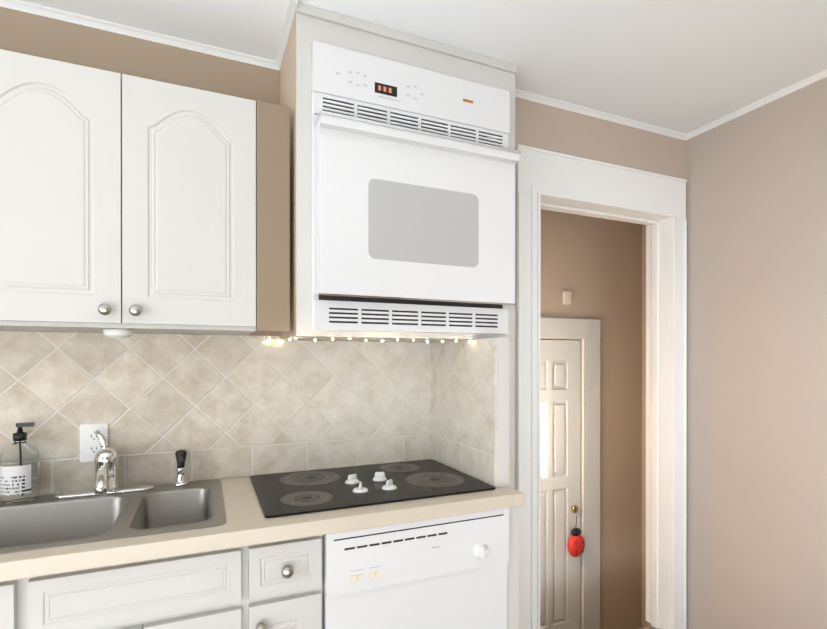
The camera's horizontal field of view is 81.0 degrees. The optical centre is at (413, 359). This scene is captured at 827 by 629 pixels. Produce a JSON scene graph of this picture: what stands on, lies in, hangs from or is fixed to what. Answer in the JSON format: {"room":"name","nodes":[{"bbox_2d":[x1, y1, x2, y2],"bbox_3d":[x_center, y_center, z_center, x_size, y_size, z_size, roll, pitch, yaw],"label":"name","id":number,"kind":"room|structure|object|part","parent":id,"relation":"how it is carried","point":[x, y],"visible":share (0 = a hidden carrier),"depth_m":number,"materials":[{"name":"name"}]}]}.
{"room":"kitchen","nodes":[
{"label":"kitchen","id":0,"kind":"room"},
{"bbox_2d":[0,7,394,481],"bbox_3d":[-1.730,0.143,1.352,4.258,2.490,0.120,0,0,-23],"label":"wall","id":1,"kind":"structure","parent":0,"point":[41,36],"depth_m":1.63,"materials":[{"name":"beige paint"}]},
{"bbox_2d":[0,49,263,336],"bbox_3d":[-0.869,-0.440,1.483,0.712,0.705,0.319,0,0,-23],"label":"upper cabinet","id":2,"kind":"object","parent":1,"relation":"attached to","point":[129,205],"depth_m":1.34,"materials":[{"name":"white wood"}]},
{"bbox_2d":[0,0,279,70],"bbox_3d":[-2.076,-1.091,1.123,3.443,0.022,0.020,0,0,-23],"label":"crown molding","id":3,"kind":"structure","parent":1,"relation":"attached to","point":[64,16],"depth_m":1.61,"materials":[{"name":"white wood"}]},
{"bbox_2d":[0,331,496,498],"bbox_3d":[-0.819,0.170,1.409,2.174,0.513,0.497,0,0,-23],"label":"backsplash","id":4,"kind":"structure","parent":1,"relation":"attached to","point":[221,406],"depth_m":1.73,"materials":[{"name":"tile"}]},
{"bbox_2d":[80,423,107,462],"bbox_3d":[-1.038,0.271,1.574,0.078,0.124,0.007,0,0,-23],"label":"electrical outlet plate","id":5,"kind":"object","parent":4,"relation":"attached to","point":[90,446],"visible":0.77,"depth_m":1.57,"materials":[{"name":"white plastic"}]},
{"bbox_2d":[272,0,297,69],"bbox_3d":[-0.429,-1.092,1.628,0.020,0.022,0.345,0,0,-23],"label":"crown molding","id":6,"kind":"structure","parent":1,"relation":"attached to","point":[293,4],"depth_m":1.62,"materials":[{"name":"white wood"}]},
{"bbox_2d":[20,0,826,133],"bbox_3d":[-0.105,-1.129,-0.083,6.340,0.060,5.440,0,0,-23],"label":"ceiling","id":7,"kind":"structure","parent":0,"point":[685,66],"depth_m":1.66,"materials":[{"name":"paint"}]},
{"bbox_2d":[541,209,641,628],"bbox_3d":[0.846,0.488,3.233,1.960,3.190,0.120,0,0,-23],"label":"wall","id":8,"kind":"structure","parent":0,"point":[593,265],"depth_m":3.41,"materials":[{"name":"beige paint"}]},
{"bbox_2d":[540,340,579,628],"bbox_3d":[0.900,0.901,3.196,0.513,2.060,0.078,0,0,-23],"label":"hall door","id":9,"kind":"structure","parent":8,"relation":"in","point":[560,488],"depth_m":3.23,"materials":[{"name":"white wood"}]},
{"bbox_3d":[1.080,1.003,3.251,0.053,0.053,0.035,0,0,-23],"label":"knob","id":10,"kind":"part","parent":9,"relation":"part of","materials":[{"name":"gold metal"}]},
{"bbox_2d":[567,516,584,556],"bbox_3d":[1.081,1.177,3.215,0.143,0.270,0.065,0,0,-23],"label":"ornament","id":11,"kind":"object","parent":9,"relation":"hanging from","point":[576,544],"visible":1,"depth_m":3.19,"materials":[{"name":"red"}]},
{"bbox_2d":[563,291,571,304],"bbox_3d":[1.025,-0.409,3.229,0.057,0.085,0.023,0,0,-23],"label":"door chime","id":12,"kind":"object","parent":8,"relation":"attached to","point":[567,297],"visible":0.98,"depth_m":3.22,"materials":[{"name":"beige plastic"}]},
{"bbox_2d":[541,317,599,628],"bbox_3d":[0.906,0.830,3.181,0.824,2.207,0.022,0,0,-23],"label":"door frame","id":13,"kind":"structure","parent":8,"relation":"attached to","point":[587,331],"depth_m":3.30,"materials":[{"name":"white wood"}]},
{"bbox_2d":[515,97,684,628],"bbox_3d":[0.828,0.140,2.352,1.232,2.490,0.320,0,0,-23],"label":"wall","id":14,"kind":"structure","parent":0,"point":[547,127],"depth_m":2.16,"materials":[{"name":"beige paint"}]},
{"bbox_2d":[515,144,686,628],"bbox_3d":[0.856,0.228,2.244,0.997,2.216,0.162,0,0,-23],"label":"door frame","id":15,"kind":"structure","parent":14,"relation":"attached to","point":[655,203],"depth_m":2.31,"materials":[{"name":"white wood"}]},
{"bbox_2d":[515,89,687,140],"bbox_3d":[0.827,-1.093,2.164,1.083,0.022,0.020,0,0,-23],"label":"crown molding","id":16,"kind":"structure","parent":14,"relation":"attached to","point":[521,94],"depth_m":2.16,"materials":[{"name":"white wood"}]},
{"bbox_2d":[631,625,647,628],"bbox_3d":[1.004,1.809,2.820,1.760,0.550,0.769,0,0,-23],"label":"floor","id":17,"kind":"structure","parent":0,"point":[641,627],"depth_m":3.48,"materials":[{"name":"brown wood"}]},
{"bbox_2d":[642,225,647,626],"bbox_3d":[1.843,0.488,3.245,0.120,3.190,0.890,0,0,-23],"label":"wall","id":18,"kind":"structure","parent":0,"point":[644,623],"depth_m":3.50,"materials":[{"name":"beige paint"}]},
{"bbox_2d":[685,77,826,628],"bbox_3d":[2.257,0.144,0.454,0.120,2.490,4.300,0,0,-23],"label":"wall","id":19,"kind":"structure","parent":0,"point":[756,495],"depth_m":2.08,"materials":[{"name":"beige paint"}]},
{"bbox_2d":[688,69,826,138],"bbox_3d":[2.193,-1.089,0.423,0.020,0.022,4.300,0,0,-23],"label":"crown molding","id":20,"kind":"structure","parent":19,"relation":"attached to","point":[816,77],"depth_m":2.06,"materials":[{"name":"white wood"}]},
{"bbox_3d":[-0.251,1.367,-0.658,5.610,0.050,4.490,0,0,-23],"label":"floor","id":21,"kind":"structure","parent":0,"visible":0},
{"bbox_2d":[0,578,27,628],"bbox_3d":[-1.185,0.903,1.219,0.474,0.868,0.559,0,0,-23],"label":"base cabinet","id":22,"kind":"object","parent":21,"relation":"on","point":[13,593],"depth_m":1.06,"materials":[{"name":"grey wood"}]},
{"bbox_2d":[0,476,523,581],"bbox_3d":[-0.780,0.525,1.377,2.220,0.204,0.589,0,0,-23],"label":"countertop","id":23,"kind":"structure","parent":22,"relation":"on","point":[47,534],"depth_m":1.38,"materials":[{"name":"beige laminate"}]},
{"bbox_2d":[0,422,38,503],"bbox_3d":[-1.183,0.307,1.456,0.090,0.232,0.090,0,0,-23],"label":"soap bottle","id":24,"kind":"object","parent":23,"relation":"on","point":[19,469],"visible":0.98,"depth_m":1.43,"materials":[{"name":"white"}]},
{"bbox_2d":[55,430,153,498],"bbox_3d":[-0.934,0.324,1.443,0.270,0.198,0.279,0,0,-23],"label":"faucet","id":25,"kind":"object","parent":23,"relation":"on","point":[106,458],"visible":1,"depth_m":1.52,"materials":[{"name":"silver metal"}]},
{"bbox_2d":[0,487,214,548],"bbox_3d":[-0.920,0.483,1.298,0.712,0.290,0.387,0,0,-23],"label":"sink","id":26,"kind":"object","parent":23,"relation":"in","point":[34,524],"depth_m":1.45,"materials":[{"name":"silver metal"}]},
{"bbox_2d":[173,450,187,485],"bbox_3d":[-0.785,0.365,1.635,0.046,0.115,0.063,0,0,-23],"label":"sprayer","id":27,"kind":"object","parent":23,"relation":"on","point":[180,455],"visible":1,"depth_m":1.63,"materials":[{"name":"silver metal"}]},
{"bbox_2d":[250,459,494,517],"bbox_3d":[-0.160,0.409,1.668,0.730,0.034,0.490,0,0,-23],"label":"cooktop","id":28,"kind":"object","parent":23,"relation":"in","point":[294,493],"visible":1,"depth_m":1.60,"materials":[{"name":"black glass"}]},
{"bbox_2d":[28,545,255,628],"bbox_3d":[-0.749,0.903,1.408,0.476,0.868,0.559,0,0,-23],"label":"base cabinet","id":29,"kind":"object","parent":21,"relation":"on","point":[216,589],"depth_m":1.16,"materials":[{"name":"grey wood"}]},
{"bbox_2d":[256,535,322,628],"bbox_3d":[-0.451,0.903,1.537,0.210,0.868,0.559,0,0,-23],"label":"base cabinet","id":30,"kind":"object","parent":21,"relation":"on","point":[276,585],"depth_m":1.29,"materials":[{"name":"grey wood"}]},
{"bbox_2d":[280,2,520,628],"bbox_3d":[-0.016,0.117,1.727,0.814,2.439,0.554,0,0,-23],"label":"tall cabinet","id":31,"kind":"object","parent":21,"relation":"on","point":[404,156],"visible":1,"depth_m":1.59,"materials":[{"name":"beige paint"}]},
{"bbox_2d":[253,337,470,342],"bbox_3d":[-0.194,-0.070,1.750,0.724,0.025,0.353,0,0,-23],"label":"fairy lights","id":32,"kind":"object","parent":31,"relation":"hanging from","point":[355,338],"visible":1,"depth_m":1.64,"materials":[{"name":"gold metal"}]},
{"bbox_2d":[311,40,520,333],"bbox_3d":[0.030,-0.540,1.619,0.726,0.894,0.096,0,0,-23],"label":"wall oven","id":33,"kind":"object","parent":31,"relation":"in","point":[413,168],"depth_m":1.59,"materials":[{"name":"white metal"}]},
{"bbox_2d":[323,508,508,628],"bbox_3d":[-0.069,0.904,1.668,0.589,0.866,0.564,0,0,-23],"label":"dishwasher","id":34,"kind":"object","parent":21,"relation":"on","point":[449,572],"visible":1,"depth_m":1.43,"materials":[{"name":"white metal"}]}
]}

